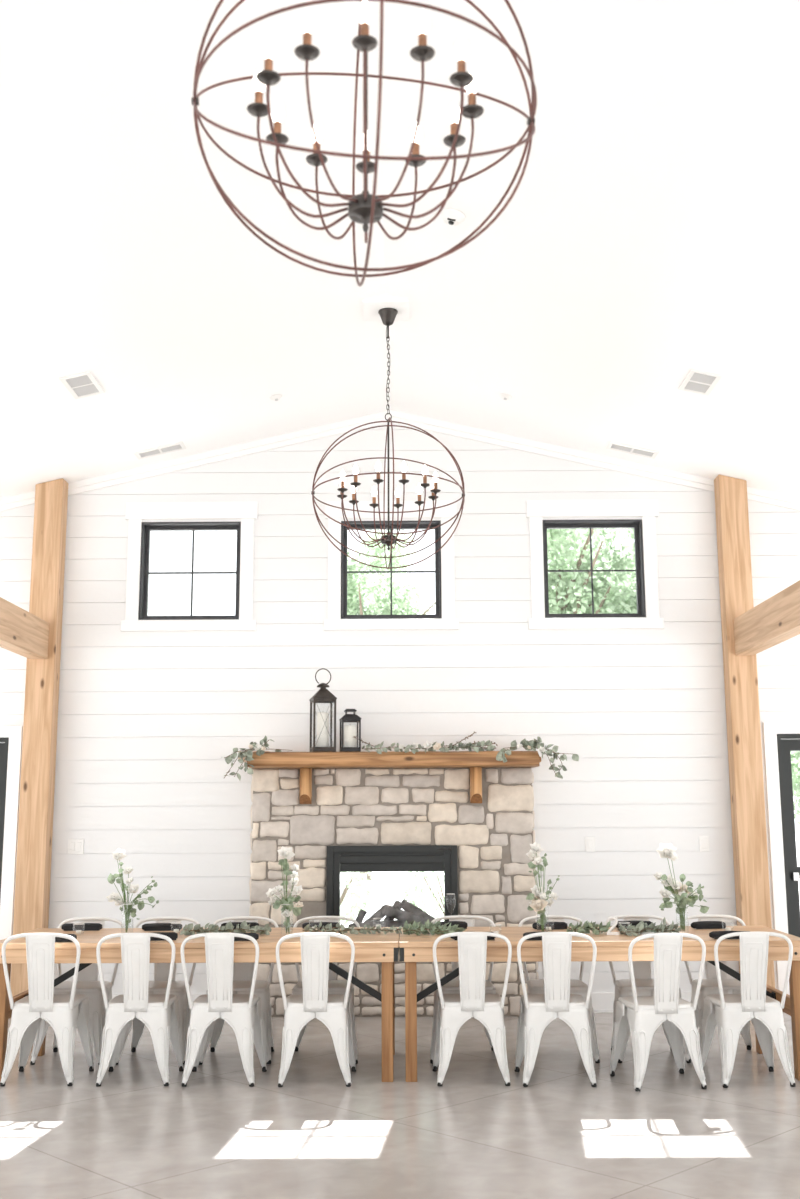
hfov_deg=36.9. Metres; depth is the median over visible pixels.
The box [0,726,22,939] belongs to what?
door
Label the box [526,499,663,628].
window
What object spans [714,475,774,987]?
timber post
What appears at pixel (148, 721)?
wall
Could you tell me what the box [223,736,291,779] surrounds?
eucalyptus garland
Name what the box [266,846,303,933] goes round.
flower bouquet
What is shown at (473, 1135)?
floor
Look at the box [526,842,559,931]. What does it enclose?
flower bouquet
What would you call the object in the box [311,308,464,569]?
orb chandelier
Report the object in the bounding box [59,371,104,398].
ceiling vent
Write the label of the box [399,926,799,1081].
table
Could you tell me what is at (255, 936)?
rolled napkin
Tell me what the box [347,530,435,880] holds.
leafy tree
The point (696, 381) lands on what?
ceiling vent
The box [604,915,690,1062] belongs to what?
metal chair
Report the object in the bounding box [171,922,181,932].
glass tumbler
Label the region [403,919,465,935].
garland
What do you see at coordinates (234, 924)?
rolled napkin
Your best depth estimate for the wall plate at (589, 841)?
9.34 m
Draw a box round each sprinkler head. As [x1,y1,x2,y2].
[270,394,281,400]
[499,393,511,399]
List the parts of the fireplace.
firebox frame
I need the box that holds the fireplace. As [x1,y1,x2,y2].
[249,768,538,1016]
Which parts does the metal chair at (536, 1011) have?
leg, leg, seat, backrest, frame, leg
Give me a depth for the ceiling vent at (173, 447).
9.58 m
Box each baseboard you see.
[112,994,205,1002]
[591,992,690,1011]
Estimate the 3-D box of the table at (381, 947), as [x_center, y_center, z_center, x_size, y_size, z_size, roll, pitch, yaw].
[-1.180,2.428,7.267,2.352,0.770,0.915,0,-10,0]
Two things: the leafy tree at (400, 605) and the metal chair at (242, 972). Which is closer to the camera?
the metal chair at (242, 972)
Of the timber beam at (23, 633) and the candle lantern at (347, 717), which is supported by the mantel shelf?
the candle lantern at (347, 717)
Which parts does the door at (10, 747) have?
frame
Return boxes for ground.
[340,833,799,926]
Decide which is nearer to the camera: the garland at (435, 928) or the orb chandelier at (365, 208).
the orb chandelier at (365, 208)
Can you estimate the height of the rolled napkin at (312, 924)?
0.046 m
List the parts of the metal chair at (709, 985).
leg, backrest, frame, leg, seat, leg, leg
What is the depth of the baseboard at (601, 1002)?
9.13 m
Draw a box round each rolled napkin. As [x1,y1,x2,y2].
[55,934,76,941]
[61,923,101,930]
[142,923,181,930]
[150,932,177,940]
[221,922,258,929]
[234,933,258,940]
[302,922,337,929]
[440,921,467,928]
[451,931,494,939]
[523,932,541,939]
[532,922,567,929]
[616,920,651,927]
[691,921,725,928]
[709,931,749,938]
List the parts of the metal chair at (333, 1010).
leg, backrest, frame, seat, leg, leg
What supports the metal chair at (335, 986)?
on the floor
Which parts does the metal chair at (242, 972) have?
leg, leg, backrest, frame, seat, leg, leg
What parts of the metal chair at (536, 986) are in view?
leg, backrest, frame, seat, leg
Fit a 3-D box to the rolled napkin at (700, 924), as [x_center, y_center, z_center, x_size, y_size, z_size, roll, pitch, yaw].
[1.949,2.056,7.584,0.220,0.046,0.067,1,-10,-10]
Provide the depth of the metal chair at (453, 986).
7.63 m
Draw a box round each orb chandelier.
[192,0,536,285]
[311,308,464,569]
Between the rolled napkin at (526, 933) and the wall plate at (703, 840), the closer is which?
the rolled napkin at (526, 933)
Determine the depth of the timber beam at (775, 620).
8.56 m
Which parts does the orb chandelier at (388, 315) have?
bulb, bulb, arm, arm, arm, arm, bulb, bulb, arm, arm, cord, chain, rod, arm, bulb, arm, bulb, arm, arm, arm, arm, bulb, bulb, bulb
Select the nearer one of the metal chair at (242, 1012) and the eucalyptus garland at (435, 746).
the metal chair at (242, 1012)
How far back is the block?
7.80 m
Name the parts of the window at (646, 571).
sash, frame, sill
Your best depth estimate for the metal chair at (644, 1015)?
6.66 m
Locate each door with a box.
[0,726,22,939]
[763,722,799,994]
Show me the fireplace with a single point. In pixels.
(357, 819)
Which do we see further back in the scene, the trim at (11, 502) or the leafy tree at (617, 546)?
the leafy tree at (617, 546)
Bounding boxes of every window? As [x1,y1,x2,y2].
[120,502,256,631]
[324,501,458,630]
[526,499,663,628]
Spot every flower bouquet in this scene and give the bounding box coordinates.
[106,848,158,932]
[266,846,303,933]
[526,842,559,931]
[653,843,708,930]
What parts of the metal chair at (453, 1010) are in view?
leg, leg, seat, backrest, frame, leg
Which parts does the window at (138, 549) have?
sill, frame, sash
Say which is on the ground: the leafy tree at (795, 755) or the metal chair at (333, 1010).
the leafy tree at (795, 755)
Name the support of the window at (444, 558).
in the wall
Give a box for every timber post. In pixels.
[10,478,67,996]
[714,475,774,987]
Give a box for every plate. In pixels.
[68,839,83,853]
[585,837,594,851]
[641,932,665,934]
[699,836,708,851]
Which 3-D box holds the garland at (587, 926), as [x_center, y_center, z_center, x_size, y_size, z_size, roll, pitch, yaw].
[1.143,1.992,7.306,0.312,0.077,0.211,0,-10,0]
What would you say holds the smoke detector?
attached to the ceiling
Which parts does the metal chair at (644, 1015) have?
leg, leg, seat, frame, backrest, leg, leg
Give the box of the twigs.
[352,732,496,747]
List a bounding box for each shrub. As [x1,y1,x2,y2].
[340,872,377,925]
[394,871,444,920]
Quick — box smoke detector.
[441,208,464,225]
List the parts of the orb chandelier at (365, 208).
bulb, bulb, bulb, arm, bulb, arm, arm, bulb, arm, arm, arm, bulb, rod, arm, bulb, arm, arm, bulb, arm, arm, bulb, arm, bulb, bulb, bulb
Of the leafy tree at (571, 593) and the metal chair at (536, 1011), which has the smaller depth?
the metal chair at (536, 1011)
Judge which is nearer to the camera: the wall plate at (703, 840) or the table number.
the table number
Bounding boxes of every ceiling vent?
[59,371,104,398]
[134,441,186,459]
[606,441,658,458]
[679,368,722,395]
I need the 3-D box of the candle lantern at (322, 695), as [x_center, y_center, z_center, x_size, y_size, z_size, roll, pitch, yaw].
[-0.593,0.850,9.232,0.184,0.645,0.184,2,-10,-14]
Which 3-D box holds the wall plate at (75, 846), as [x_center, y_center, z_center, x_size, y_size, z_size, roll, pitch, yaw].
[-2.530,1.928,9.366,0.125,0.116,0.010,0,-10,0]
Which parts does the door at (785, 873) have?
frame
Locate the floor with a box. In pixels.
[0,1012,799,1198]
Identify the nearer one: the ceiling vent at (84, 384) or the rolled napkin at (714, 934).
the rolled napkin at (714, 934)
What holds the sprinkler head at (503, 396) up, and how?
attached to the ceiling
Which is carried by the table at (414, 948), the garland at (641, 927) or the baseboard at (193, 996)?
the garland at (641, 927)
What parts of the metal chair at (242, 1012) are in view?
leg, leg, backrest, frame, seat, leg, leg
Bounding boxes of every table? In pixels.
[0,927,398,1081]
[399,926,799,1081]
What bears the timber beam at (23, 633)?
attached to the timber post at (38, 765)
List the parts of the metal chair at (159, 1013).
leg, leg, backrest, frame, seat, leg, leg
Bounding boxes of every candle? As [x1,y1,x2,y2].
[317,712,328,746]
[344,725,355,746]
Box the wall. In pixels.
[0,422,799,994]
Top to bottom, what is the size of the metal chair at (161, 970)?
0.835 m
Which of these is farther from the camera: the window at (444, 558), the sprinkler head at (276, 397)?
the window at (444, 558)
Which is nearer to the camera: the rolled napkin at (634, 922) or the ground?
the rolled napkin at (634, 922)
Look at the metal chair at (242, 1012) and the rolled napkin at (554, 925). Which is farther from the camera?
the rolled napkin at (554, 925)
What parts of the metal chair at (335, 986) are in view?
leg, leg, seat, frame, backrest, leg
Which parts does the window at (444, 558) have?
sash, sill, frame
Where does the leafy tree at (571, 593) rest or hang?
on the ground
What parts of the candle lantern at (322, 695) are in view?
frame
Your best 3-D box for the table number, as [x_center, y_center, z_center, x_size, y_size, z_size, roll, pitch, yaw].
[1.278,1.962,7.221,0.072,0.109,0.018,-2,-10,8]
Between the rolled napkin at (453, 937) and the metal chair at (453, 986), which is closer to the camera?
the rolled napkin at (453, 937)
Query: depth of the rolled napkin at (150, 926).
7.59 m
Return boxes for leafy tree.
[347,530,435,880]
[547,528,636,613]
[600,542,635,587]
[790,751,799,843]
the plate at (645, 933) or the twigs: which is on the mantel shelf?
the twigs
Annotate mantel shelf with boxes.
[238,751,540,803]
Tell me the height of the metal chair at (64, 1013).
0.835 m
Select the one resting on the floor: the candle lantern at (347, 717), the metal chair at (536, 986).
the metal chair at (536, 986)
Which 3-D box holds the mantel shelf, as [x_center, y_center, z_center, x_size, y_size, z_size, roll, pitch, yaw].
[-0.082,1.365,9.220,2.310,0.400,0.459,0,-10,0]
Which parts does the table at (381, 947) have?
leg, leg, leg, leg, plate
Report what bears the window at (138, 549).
in the wall
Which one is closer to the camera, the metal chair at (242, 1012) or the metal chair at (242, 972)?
the metal chair at (242, 1012)
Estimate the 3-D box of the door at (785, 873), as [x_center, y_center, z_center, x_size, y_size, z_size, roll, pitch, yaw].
[3.467,2.058,9.355,1.180,2.190,0.220,0,-10,0]
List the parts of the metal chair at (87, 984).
leg, leg, seat, leg, frame, backrest, leg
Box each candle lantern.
[309,668,336,751]
[339,709,360,751]
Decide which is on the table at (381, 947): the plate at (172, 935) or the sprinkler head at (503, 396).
the plate at (172, 935)
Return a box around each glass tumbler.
[73,923,84,933]
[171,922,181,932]
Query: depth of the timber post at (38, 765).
9.36 m
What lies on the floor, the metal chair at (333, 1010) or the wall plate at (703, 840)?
the metal chair at (333, 1010)
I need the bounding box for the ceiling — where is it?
[0,0,799,498]
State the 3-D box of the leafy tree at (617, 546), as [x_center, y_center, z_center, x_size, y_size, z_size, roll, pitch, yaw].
[6.338,2.466,31.159,4.282,9.234,4.347,0,-10,0]
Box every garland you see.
[180,921,271,934]
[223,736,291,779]
[302,921,401,933]
[362,740,495,753]
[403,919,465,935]
[496,736,578,778]
[566,920,610,934]
[618,917,680,935]
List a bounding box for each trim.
[0,410,390,510]
[391,410,799,510]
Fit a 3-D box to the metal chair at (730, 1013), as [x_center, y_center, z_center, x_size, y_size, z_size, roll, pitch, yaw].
[1.974,2.310,6.869,0.447,0.835,0.468,0,-10,-3]
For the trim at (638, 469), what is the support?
attached to the wall
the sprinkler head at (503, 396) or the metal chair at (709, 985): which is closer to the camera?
the metal chair at (709, 985)
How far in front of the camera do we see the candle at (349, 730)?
9.16 m
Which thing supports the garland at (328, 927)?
on the table at (381, 947)
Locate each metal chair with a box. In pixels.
[0,933,93,1086]
[30,917,123,1064]
[96,933,183,1086]
[116,917,198,1064]
[180,933,266,1086]
[199,916,277,1064]
[276,932,355,1086]
[292,916,359,1063]
[430,915,495,1063]
[432,932,511,1085]
[515,932,596,1086]
[518,915,599,1062]
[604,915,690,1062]
[610,933,706,1091]
[679,914,751,1049]
[700,931,794,1087]
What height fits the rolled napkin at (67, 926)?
0.045 m
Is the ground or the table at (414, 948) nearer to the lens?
the table at (414, 948)
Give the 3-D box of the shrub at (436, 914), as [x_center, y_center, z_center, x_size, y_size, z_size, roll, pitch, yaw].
[0.729,4.147,17.512,1.634,1.214,1.659,0,-10,0]
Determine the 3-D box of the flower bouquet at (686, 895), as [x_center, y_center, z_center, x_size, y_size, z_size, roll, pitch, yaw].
[1.700,1.743,7.282,0.315,0.523,0.170,2,-10,-14]
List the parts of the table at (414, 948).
plate, leg, leg, leg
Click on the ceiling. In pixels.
(648, 235)
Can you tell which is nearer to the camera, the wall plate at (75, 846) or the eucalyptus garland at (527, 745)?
the eucalyptus garland at (527, 745)
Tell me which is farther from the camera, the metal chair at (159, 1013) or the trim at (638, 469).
the trim at (638, 469)
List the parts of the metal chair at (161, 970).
leg, leg, frame, backrest, seat, leg, leg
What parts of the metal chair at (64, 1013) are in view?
leg, leg, backrest, frame, seat, leg, leg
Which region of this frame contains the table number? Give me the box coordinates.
[607,916,618,934]
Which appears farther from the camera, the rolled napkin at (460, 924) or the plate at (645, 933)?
the rolled napkin at (460, 924)
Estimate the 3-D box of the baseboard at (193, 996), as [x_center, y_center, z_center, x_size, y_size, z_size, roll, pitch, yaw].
[-2.078,3.087,9.150,1.840,0.140,0.026,0,-10,0]
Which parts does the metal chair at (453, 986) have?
leg, backrest, frame, seat, leg, leg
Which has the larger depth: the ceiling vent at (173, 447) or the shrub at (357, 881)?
the shrub at (357, 881)
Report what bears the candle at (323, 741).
in the candle lantern at (322, 695)
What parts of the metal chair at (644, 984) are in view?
leg, leg, seat, frame, backrest, leg, leg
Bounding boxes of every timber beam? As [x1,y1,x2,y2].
[0,597,48,658]
[734,580,799,655]
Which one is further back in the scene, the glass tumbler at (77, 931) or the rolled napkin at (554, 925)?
the rolled napkin at (554, 925)
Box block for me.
[363,295,408,320]
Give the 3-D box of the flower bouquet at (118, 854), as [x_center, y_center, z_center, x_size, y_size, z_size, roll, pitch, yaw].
[-1.632,1.775,7.325,0.322,0.505,0.129,0,-10,0]
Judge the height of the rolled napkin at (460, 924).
0.046 m
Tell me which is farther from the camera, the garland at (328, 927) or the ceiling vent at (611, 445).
the ceiling vent at (611, 445)
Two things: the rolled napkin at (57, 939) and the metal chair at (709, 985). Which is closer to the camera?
the rolled napkin at (57, 939)
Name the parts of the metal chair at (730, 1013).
leg, leg, seat, frame, backrest, leg, leg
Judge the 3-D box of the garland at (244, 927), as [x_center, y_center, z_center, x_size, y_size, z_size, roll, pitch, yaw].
[-1.064,2.003,7.329,0.544,0.081,0.183,0,-10,0]
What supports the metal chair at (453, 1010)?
on the floor
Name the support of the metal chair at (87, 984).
on the floor

